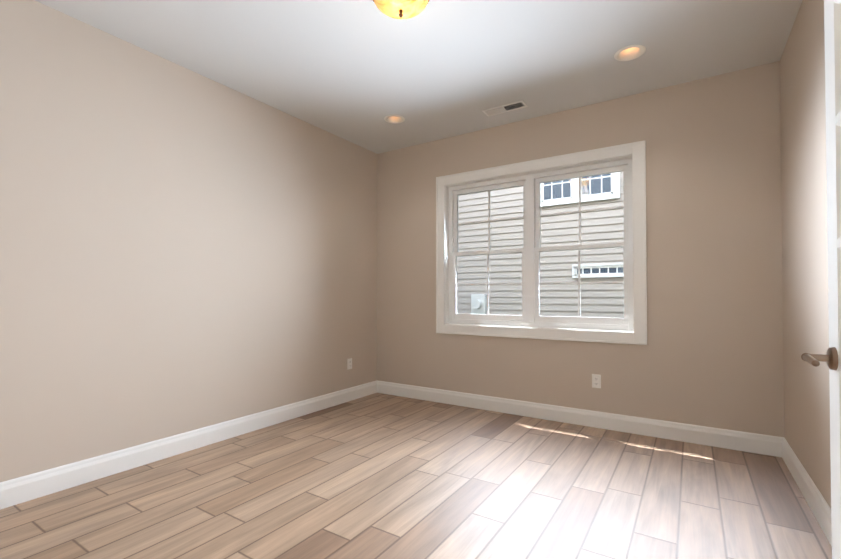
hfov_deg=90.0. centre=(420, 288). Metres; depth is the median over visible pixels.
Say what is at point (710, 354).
wall
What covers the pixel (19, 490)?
baseboard
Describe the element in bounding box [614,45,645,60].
recessed light
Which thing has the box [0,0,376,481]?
wall
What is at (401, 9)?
ceiling lamp
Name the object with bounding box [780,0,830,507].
wall
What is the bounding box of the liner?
[445,155,633,331]
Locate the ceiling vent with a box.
[482,100,527,116]
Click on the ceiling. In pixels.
(356, 72)
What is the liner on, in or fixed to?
attached to the window at (637, 261)
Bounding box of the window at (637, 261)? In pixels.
[436,140,646,344]
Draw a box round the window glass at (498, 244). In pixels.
[457,172,623,317]
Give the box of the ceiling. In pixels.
[35,0,801,153]
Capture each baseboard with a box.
[0,380,376,509]
[377,380,783,456]
[782,438,831,545]
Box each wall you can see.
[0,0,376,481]
[377,61,783,436]
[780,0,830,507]
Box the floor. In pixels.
[0,393,831,558]
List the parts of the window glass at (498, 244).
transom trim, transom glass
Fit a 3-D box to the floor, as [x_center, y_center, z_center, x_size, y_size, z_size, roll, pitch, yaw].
[-0.247,1.200,1.916,3.965,0.120,5.000,-1,-1,33]
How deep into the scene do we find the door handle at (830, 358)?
1.18 m
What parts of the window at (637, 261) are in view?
window sashes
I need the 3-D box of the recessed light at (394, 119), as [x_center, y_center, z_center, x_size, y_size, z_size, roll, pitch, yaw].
[-0.240,-1.606,3.891,0.192,0.081,0.192,-1,-1,33]
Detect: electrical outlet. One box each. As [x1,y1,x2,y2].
[347,358,351,369]
[592,374,600,387]
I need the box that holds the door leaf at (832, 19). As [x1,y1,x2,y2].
[824,0,840,558]
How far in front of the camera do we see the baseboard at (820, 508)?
2.22 m
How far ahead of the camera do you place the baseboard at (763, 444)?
3.49 m
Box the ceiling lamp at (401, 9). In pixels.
[373,0,428,18]
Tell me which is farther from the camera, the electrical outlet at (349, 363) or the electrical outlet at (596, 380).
the electrical outlet at (349, 363)
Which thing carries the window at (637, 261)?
in the wall at (710, 354)
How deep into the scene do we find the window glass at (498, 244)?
6.91 m
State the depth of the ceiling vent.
3.66 m
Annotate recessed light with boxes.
[384,115,404,123]
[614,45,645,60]

